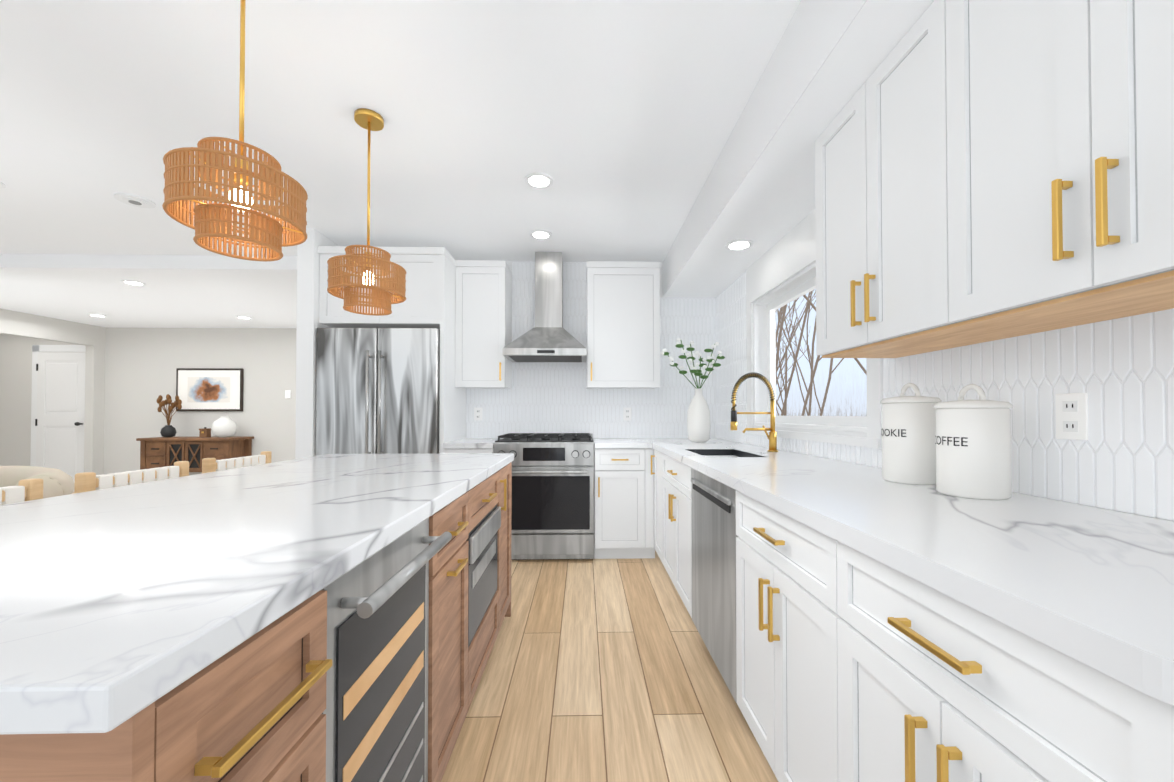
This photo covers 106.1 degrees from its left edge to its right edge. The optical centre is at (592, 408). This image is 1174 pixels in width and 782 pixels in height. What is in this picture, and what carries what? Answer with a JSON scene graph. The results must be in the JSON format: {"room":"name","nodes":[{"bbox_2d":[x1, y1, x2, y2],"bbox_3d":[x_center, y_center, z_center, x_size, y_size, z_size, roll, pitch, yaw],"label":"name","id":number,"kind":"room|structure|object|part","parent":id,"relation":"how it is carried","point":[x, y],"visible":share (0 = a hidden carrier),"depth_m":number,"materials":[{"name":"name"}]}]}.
{"room":"kitchen","nodes":[
{"label":"kitchen","id":0,"kind":"room"},
{"bbox_2d":[0,308,105,474],"bbox_3d":[-7.181,-0.002,5.184,0.120,2.400,2.560,0,-1,-1],"label":"wall","id":1,"kind":"structure","parent":0,"point":[92,338],"depth_m":6.31,"materials":[{"name":"white paint"}]},
{"bbox_2d":[0,328,296,475],"bbox_3d":[-5.977,0.017,6.566,7.390,2.400,0.150,0,-1,-1],"label":"wall","id":2,"kind":"structure","parent":0,"point":[142,365],"depth_m":6.49,"materials":[{"name":"beige paint"}]},
{"bbox_2d":[30,345,85,465],"bbox_3d":[-7.714,0.145,6.440,0.910,2.140,0.020,0,-1,-1],"label":"door frame","id":3,"kind":"structure","parent":2,"relation":"attached to","point":[36,349],"depth_m":6.43,"materials":[{"name":"white wood"}]},
{"bbox_2d":[35,352,85,490],"bbox_3d":[-7.719,0.196,6.382,0.722,2.020,0.128,0,-1,-1],"label":"hall door","id":4,"kind":"structure","parent":2,"relation":"in","point":[59,421],"depth_m":6.42,"materials":[{"name":"white wood"}]},
{"bbox_2d":[176,368,243,410],"bbox_3d":[-5.625,-0.270,6.483,0.950,0.630,0.035,0,-1,-1],"label":"picture frame","id":5,"kind":"object","parent":2,"relation":"attached to","point":[209,389],"visible":0.92,"depth_m":6.47,"materials":[{"name":"black"}]},
{"bbox_2d":[285,390,290,397],"bbox_3d":[-4.500,-0.204,6.514,0.080,0.120,0.023,0,-1,-1],"label":"switch plate","id":6,"kind":"object","parent":2,"relation":"attached to","point":[287,393],"visible":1,"depth_m":6.51,"materials":[{"name":"white plastic"}]},
{"bbox_2d":[0,254,296,327],"bbox_3d":[-5.898,-1.253,5.834,7.515,0.119,4.050,0,-1,-1],"label":"ceiling","id":7,"kind":"structure","parent":0,"point":[196,291],"depth_m":4.54,"materials":[{"name":"white paint"}]},
{"bbox_2d":[87,314,106,316],"bbox_3d":[-6.362,-1.190,5.668,0.170,0.010,0.170,0,-1,-1],"label":"recessed light","id":8,"kind":"object","parent":7,"relation":"in","point":[97,315],"visible":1,"depth_m":5.65,"materials":[{"name":"white"}]},
{"bbox_2d":[121,280,145,285],"bbox_3d":[-4.430,-1.209,4.260,0.170,0.010,0.170,0,-1,-1],"label":"recessed light","id":9,"kind":"object","parent":7,"relation":"in","point":[132,282],"visible":0.92,"depth_m":4.24,"materials":[{"name":"white plastic"}]},
{"bbox_2d":[236,316,251,318],"bbox_3d":[-4.574,-1.189,5.787,0.170,0.010,0.170,0,-1,-1],"label":"recessed light","id":10,"kind":"object","parent":7,"relation":"in","point":[243,317],"visible":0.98,"depth_m":5.76,"materials":[{"name":"white plastic"}]},
{"bbox_2d":[295,228,338,458],"bbox_3d":[-2.184,-0.063,5.005,0.125,2.519,3.440,0,-1,-1],"label":"wall","id":11,"kind":"structure","parent":0,"point":[308,266],"depth_m":3.29,"materials":[{"name":"white paint"}]},
{"bbox_2d":[0,0,800,262],"bbox_3d":[-4.028,-1.433,1.201,11.050,0.120,5.800,0,-1,-1],"label":"ceiling","id":12,"kind":"structure","parent":0,"point":[616,120],"depth_m":2.03,"materials":[{"name":"white paint"}]},
{"bbox_2d":[114,193,155,207],"bbox_3d":[-2.969,-1.341,2.864,0.190,0.021,0.190,0,-1,-1],"label":"smoke detector","id":13,"kind":"object","parent":12,"relation":"in","point":[134,200],"visible":0.96,"depth_m":2.84,"materials":[{"name":"white plastic"}]},
{"bbox_2d":[162,0,307,261],"bbox_3d":[-1.029,-0.917,1.295,0.329,0.908,0.329,0,-1,-1],"label":"pendant light","id":14,"kind":"object","parent":12,"relation":"hanging from","point":[210,222],"visible":1,"depth_m":1.22,"materials":[{"name":"brown wicker"}]},
{"bbox_3d":[-1.029,-0.600,1.291,0.329,0.273,0.329,0,-1,-1],"label":"lamp shade","id":15,"kind":"part","parent":14,"relation":"part of","materials":[{"name":"brown wicker"}]},
{"bbox_3d":[-1.029,-1.017,1.297,0.124,0.709,0.124,0,-1,-1],"label":"rod","id":16,"kind":"part","parent":14,"relation":"part of","materials":[{"name":"gold metal"}]},
{"bbox_3d":[-1.029,-0.612,1.291,0.055,0.073,0.056,0,-1,-1],"label":"bulb","id":17,"kind":"part","parent":14,"relation":"part of","materials":[{"name":"white glass"}]},
{"bbox_2d":[327,108,405,315],"bbox_3d":[-1.046,-0.907,2.060,0.329,0.908,0.329,0,-1,-1],"label":"pendant light","id":18,"kind":"object","parent":12,"relation":"hanging from","point":[386,292],"visible":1,"depth_m":1.99,"materials":[{"name":"brown wicker"}]},
{"bbox_3d":[-1.046,-0.590,2.056,0.329,0.273,0.329,0,-1,-1],"label":"lamp shade","id":19,"kind":"part","parent":18,"relation":"part of","materials":[{"name":"brown wicker"}]},
{"bbox_3d":[-1.046,-0.602,2.056,0.055,0.073,0.056,0,-1,-1],"label":"bulb","id":20,"kind":"part","parent":18,"relation":"part of","materials":[{"name":"white glass"}]},
{"bbox_3d":[-1.046,-1.007,2.061,0.124,0.709,0.124,0,-1,-1],"label":"rod","id":21,"kind":"part","parent":18,"relation":"part of","materials":[{"name":"gold metal"}]},
{"bbox_2d":[525,172,552,188],"bbox_3d":[-0.319,-1.350,2.622,0.170,0.010,0.170,0,-1,-1],"label":"recessed light","id":22,"kind":"object","parent":12,"relation":"in","point":[538,180],"visible":1,"depth_m":2.61,"materials":[{"name":"white plastic"}]},
{"bbox_2d":[530,230,551,239],"bbox_3d":[-0.400,-1.340,3.410,0.170,0.010,0.170,0,-1,-1],"label":"recessed light","id":23,"kind":"object","parent":12,"relation":"in","point":[540,234],"visible":0.98,"depth_m":3.39,"materials":[{"name":"white plastic"}]},
{"bbox_2d":[663,0,933,297],"bbox_3d":[1.026,-1.212,1.234,0.643,0.319,5.650,0,-1,-1],"label":"soffit beam","id":24,"kind":"structure","parent":12,"relation":"attached to","point":[828,57],"depth_m":1.83,"materials":[{"name":"white paint"}]},
{"bbox_2d":[725,239,752,250],"bbox_3d":[0.923,-1.028,2.785,0.170,0.010,0.170,0,-1,-1],"label":"recessed light","id":25,"kind":"object","parent":24,"relation":"attached to","point":[739,244],"visible":0.98,"depth_m":2.78,"materials":[{"name":"white"}]},
{"bbox_2d":[72,492,777,781],"bbox_3d":[-4.069,1.221,3.066,11.050,0.100,9.600,0,-1,-1],"label":"floor","id":26,"kind":"structure","parent":0,"point":[601,670],"depth_m":1.79,"materials":[{"name":"brown wood"}]},
{"bbox_2d":[0,478,42,504],"bbox_3d":[-1.395,0.670,1.062,0.361,0.950,0.360,0,-1,-1],"label":"stool","id":27,"kind":"object","parent":26,"relation":"on","point":[27,490],"visible":0.17,"depth_m":1.20,"materials":[{"name":"brown wood"}]},
{"bbox_2d":[0,466,74,497],"bbox_3d":[-4.304,0.801,3.036,0.956,0.740,0.939,0,-1,-1],"label":"armchair","id":28,"kind":"object","parent":26,"relation":"on","point":[57,482],"visible":0.29,"depth_m":3.26,"materials":[{"name":"fabric"}]},
{"bbox_2d":[74,461,188,493],"bbox_3d":[-1.405,0.676,1.521,0.361,0.950,0.360,0,-1,-1],"label":"stool","id":29,"kind":"object","parent":26,"relation":"on","point":[88,481],"visible":0.21,"depth_m":1.47,"materials":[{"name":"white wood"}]},
{"bbox_2d":[136,436,253,471],"bbox_3d":[-5.595,0.812,6.243,1.240,0.800,0.468,0,-1,-1],"label":"sideboard","id":30,"kind":"object","parent":26,"relation":"on","point":[156,452],"visible":0.54,"depth_m":6.05,"materials":[{"name":"brown wood"}]},
{"bbox_2d":[157,394,181,436],"bbox_3d":[-5.987,0.107,6.244,0.324,0.609,0.205,0,-1,-1],"label":"vase","id":31,"kind":"object","parent":30,"relation":"on","point":[168,430],"visible":1,"depth_m":6.23,"materials":[{"name":"black"}]},
{"bbox_2d":[199,427,210,436],"bbox_3d":[-5.484,0.339,6.247,0.110,0.144,0.091,0,-1,-1],"label":"decorative box","id":32,"kind":"object","parent":30,"relation":"on","point":[204,432],"visible":0.92,"depth_m":6.21,"materials":[{"name":"brown wood"}]},
{"bbox_2d":[211,416,236,436],"bbox_3d":[-5.235,0.262,6.274,0.290,0.300,0.290,0,-1,-1],"label":"vase","id":33,"kind":"object","parent":30,"relation":"on","point":[224,426],"visible":0.96,"depth_m":6.19,"materials":[{"name":"white ceramic"}]},
{"bbox_2d":[202,451,271,473],"bbox_3d":[-1.415,0.682,1.971,0.361,0.950,0.360,0,-1,-1],"label":"stool","id":34,"kind":"object","parent":26,"relation":"on","point":[214,464],"visible":0.17,"depth_m":1.93,"materials":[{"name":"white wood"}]},
{"bbox_2d":[0,457,513,781],"bbox_3d":[-0.736,0.714,1.406,0.733,0.870,2.060,0,-1,-1],"label":"kitchen island","id":35,"kind":"object","parent":26,"relation":"on","point":[330,618],"depth_m":0.74,"materials":[{"name":"wood"}]},
{"bbox_2d":[0,453,513,744],"bbox_3d":[-0.932,0.259,1.407,1.030,0.040,2.120,0,-1,-1],"label":"island countertop","id":36,"kind":"structure","parent":35,"relation":"on","point":[108,595],"depth_m":0.66,"materials":[{"name":"white stone"}]},
{"bbox_2d":[322,518,451,781],"bbox_3d":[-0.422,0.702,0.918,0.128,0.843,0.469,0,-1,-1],"label":"wine fridge","id":37,"kind":"object","parent":35,"relation":"in","point":[377,714],"depth_m":0.88,"materials":[{"name":"silver metal"}]},
{"bbox_2d":[466,504,500,647],"bbox_3d":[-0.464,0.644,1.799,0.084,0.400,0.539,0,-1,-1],"label":"microwave","id":38,"kind":"object","parent":35,"relation":"in","point":[483,538],"depth_m":1.73,"materials":[{"name":"silver metal"}]},
{"bbox_2d":[315,328,439,455],"bbox_3d":[-1.630,0.288,3.599,0.905,1.780,0.706,0,-1,-1],"label":"fridge","id":39,"kind":"object","parent":26,"relation":"on","point":[378,391],"visible":0.38,"depth_m":3.31,"materials":[{"name":"grey metal"}]},
{"bbox_2d":[441,444,493,453],"bbox_3d":[-0.950,0.744,3.666,0.375,0.870,0.630,0,-1,-1],"label":"base cabinet","id":40,"kind":"object","parent":26,"relation":"on","point":[443,450],"depth_m":3.36,"materials":[{"name":"white"}]},
{"bbox_2d":[441,440,495,447],"bbox_3d":[-0.950,0.289,3.662,0.375,0.040,0.650,0,-1,-1],"label":"countertop","id":41,"kind":"structure","parent":40,"relation":"on","point":[448,443],"depth_m":3.34,"materials":[{"name":"white stone"}]},
{"bbox_2d":[494,433,593,559],"bbox_3d":[-0.376,0.698,3.633,0.764,0.960,0.702,0,-1,-1],"label":"range","id":42,"kind":"object","parent":26,"relation":"on","point":[552,515],"visible":0.81,"depth_m":3.35,"materials":[{"name":"silver metal"}]},
{"bbox_2d":[594,448,644,558],"bbox_3d":[0.246,0.744,3.664,0.475,0.870,0.686,0,-1,-1],"label":"base cabinet","id":43,"kind":"object","parent":26,"relation":"on","point":[619,473],"depth_m":3.38,"materials":[{"name":"white wood"}]},
{"bbox_2d":[593,436,652,447],"bbox_3d":[0.225,0.289,3.687,0.435,0.040,0.650,0,-1,-1],"label":"countertop","id":44,"kind":"structure","parent":43,"relation":"on","point":[599,441],"depth_m":3.42,"materials":[{"name":"white stone"}]},
{"bbox_2d":[645,448,660,559],"bbox_3d":[0.775,0.738,3.193,0.738,0.870,0.431,0,-1,-1],"label":"base cabinet","id":45,"kind":"object","parent":26,"relation":"on","point":[652,455],"depth_m":3.38,"materials":[{"name":"white wood"}]},
{"bbox_2d":[661,456,700,611],"bbox_3d":[0.820,0.731,2.655,0.670,0.870,0.865,0,-1,-1],"label":"base cabinet","id":46,"kind":"object","parent":26,"relation":"on","point":[674,476],"depth_m":2.57,"materials":[{"name":"white wood"}]},
{"bbox_2d":[689,468,737,702],"bbox_3d":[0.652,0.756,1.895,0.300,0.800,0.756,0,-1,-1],"label":"dishwasher","id":47,"kind":"object","parent":26,"relation":"on","point":[708,500],"depth_m":1.88,"materials":[{"name":"silver metal"}]},
{"bbox_2d":[729,488,812,781],"bbox_3d":[0.852,0.712,1.236,0.670,0.870,0.682,0,-1,-1],"label":"base cabinet","id":48,"kind":"object","parent":26,"relation":"on","point":[771,554],"depth_m":1.25,"materials":[{"name":"white wood"}]},
{"bbox_2d":[813,532,1173,781],"bbox_3d":[0.863,0.705,0.694,0.670,0.870,0.623,0,-1,-1],"label":"base cabinet","id":49,"kind":"object","parent":26,"relation":"on","point":[910,684],"depth_m":0.66,"materials":[{"name":"white wood"}]},
{"bbox_2d":[641,436,1173,715],"bbox_3d":[0.821,0.270,2.198,0.690,0.040,3.655,0,-1,-1],"label":"countertop","id":50,"kind":"structure","parent":49,"relation":"on","point":[1089,585],"depth_m":0.74,"materials":[{"name":"white stone"}]},
{"bbox_2d":[660,338,724,441],"bbox_3d":[0.803,-0.142,3.491,0.513,0.815,0.180,0,-1,-1],"label":"vase","id":51,"kind":"object","parent":50,"relation":"on","point":[698,421],"visible":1,"depth_m":3.45,"materials":[{"name":"white ceramic"}]},
{"bbox_2d":[685,448,760,455],"bbox_3d":[0.738,0.380,2.517,0.340,0.248,0.550,0,-1,-1],"label":"sink","id":52,"kind":"object","parent":50,"relation":"in","point":[700,451],"depth_m":2.77,"materials":[{"name":"black metal"}]},
{"bbox_2d":[730,372,777,451],"bbox_3d":[0.948,0.021,2.612,0.278,0.466,0.101,0,-1,-1],"label":"faucet","id":53,"kind":"object","parent":50,"relation":"on","point":[772,437],"visible":1,"depth_m":2.58,"materials":[{"name":"gold metal"}]},
{"bbox_2d":[880,383,941,484],"bbox_3d":[1.038,0.078,1.443,0.164,0.322,0.164,0,-1,-1],"label":"canister","id":54,"kind":"object","parent":50,"relation":"on","point":[908,429],"visible":0.92,"depth_m":1.38,"materials":[{"name":"white ceramic"}]},
{"bbox_2d":[934,384,1012,499],"bbox_3d":[1.033,0.085,1.203,0.164,0.302,0.164,0,-1,-1],"label":"coffee canister","id":55,"kind":"object","parent":50,"relation":"on","point":[973,451],"visible":1,"depth_m":1.14,"materials":[{"name":"white ceramic"}]},
{"bbox_2d":[506,261,677,297],"bbox_3d":[-0.333,-0.076,4.085,3.535,2.520,0.140,0,-1,-1],"label":"wall","id":56,"kind":"structure","parent":0,"point":[509,264],"depth_m":4.05,"materials":[{"name":"white paint"}]},
{"bbox_2d":[317,246,388,328],"bbox_3d":[-1.832,-0.931,3.673,0.514,0.580,0.620,0,-1,-1],"label":"upper cabinet","id":57,"kind":"object","parent":56,"relation":"attached to","point":[332,314],"depth_m":3.36,"materials":[{"name":"white wood"}]},
{"bbox_2d":[389,247,452,339],"bbox_3d":[-1.429,-0.931,3.682,0.513,0.580,0.620,0,-1,-1],"label":"upper cabinet","id":58,"kind":"object","parent":56,"relation":"attached to","point":[428,303],"depth_m":3.38,"materials":[{"name":"white wood"}]},
{"bbox_2d":[453,260,512,391],"bbox_3d":[-0.935,-0.699,3.825,0.410,1.040,0.350,0,-1,-1],"label":"upper cabinet","id":59,"kind":"object","parent":56,"relation":"attached to","point":[482,289],"depth_m":3.66,"materials":[{"name":"white wood"}]},
{"bbox_2d":[502,252,586,361],"bbox_3d":[-0.389,-0.876,3.767,0.669,0.921,0.492,0,-1,-1],"label":"range hood","id":60,"kind":"object","parent":56,"relation":"attached to","point":[548,337],"visible":1,"depth_m":3.77,"materials":[{"name":"silver metal"}]},
{"bbox_2d":[585,261,660,391],"bbox_3d":[0.254,-0.699,3.851,0.610,1.040,0.350,0,-1,-1],"label":"upper cabinet","id":61,"kind":"object","parent":56,"relation":"attached to","point":[623,299],"depth_m":3.68,"materials":[{"name":"white wood"}]},
{"bbox_2d":[718,262,1171,520],"bbox_3d":[1.276,-0.112,1.296,0.160,2.520,5.790,0,-1,-1],"label":"wall","id":62,"kind":"structure","parent":0,"point":[848,433],"depth_m":2.27,"materials":[{"name":"white paint"}]},
{"bbox_2d":[745,209,882,448],"bbox_3d":[1.229,-0.430,2.529,0.180,1.208,1.460,0,-1,-1],"label":"window","id":63,"kind":"structure","parent":62,"relation":"in","point":[789,255],"depth_m":2.70,"materials":[{"name":"white wood"}]},
{"bbox_2d":[815,101,976,359],"bbox_3d":[1.030,-0.628,1.575,0.320,0.838,0.438,0,-1,-1],"label":"upper cabinet","id":64,"kind":"object","parent":62,"relation":"attached to","point":[832,145],"depth_m":1.61,"materials":[{"name":"white wood"}]},
{"bbox_2d":[849,21,1040,351],"bbox_3d":[1.032,-0.632,1.256,0.310,0.838,0.420,0,-1,-1],"label":"upper cabinet","id":65,"kind":"object","parent":62,"relation":"attached to","point":[885,165],"depth_m":1.33,"materials":[{"name":"white wood"}]},
{"bbox_2d":[917,0,1173,331],"bbox_3d":[1.038,-0.636,0.946,0.310,0.838,0.420,0,-1,-1],"label":"upper cabinet","id":66,"kind":"object","parent":62,"relation":"attached to","point":[995,200],"depth_m":1.02,"materials":[{"name":"white wood"}]},
{"bbox_2d":[1041,0,1173,303],"bbox_3d":[1.045,-0.640,0.637,0.310,0.838,0.419,0,-1,-1],"label":"upper cabinet","id":67,"kind":"object","parent":62,"relation":"attached to","point":[1107,66],"depth_m":0.76,"materials":[{"name":"white wood"}]},
{"label":"outside","id":68,"kind":"structure","parent":0,"visible":0},
{"bbox_2d":[775,290,866,415],"bbox_3d":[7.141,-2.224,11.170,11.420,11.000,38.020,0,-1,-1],"label":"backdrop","id":69,"kind":"structure","parent":68,"point":[847,393],"depth_m":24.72,"materials":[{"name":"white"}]},
{"bbox_3d":[7.007,2.825,11.041,11.450,0.100,37.900,0,-1,-1],"label":"ground","id":70,"kind":"structure","parent":68,"visible":0},
{"bbox_2d":[775,289,866,415],"bbox_3d":[6.994,-3.348,14.686,7.479,12.358,14.657,0,-1,-1],"label":"trees","id":71,"kind":"object","parent":70,"relation":"on","point":[782,318],"visible":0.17,"depth_m":14.83,"materials":[{"name":"brown plant"}]}
]}

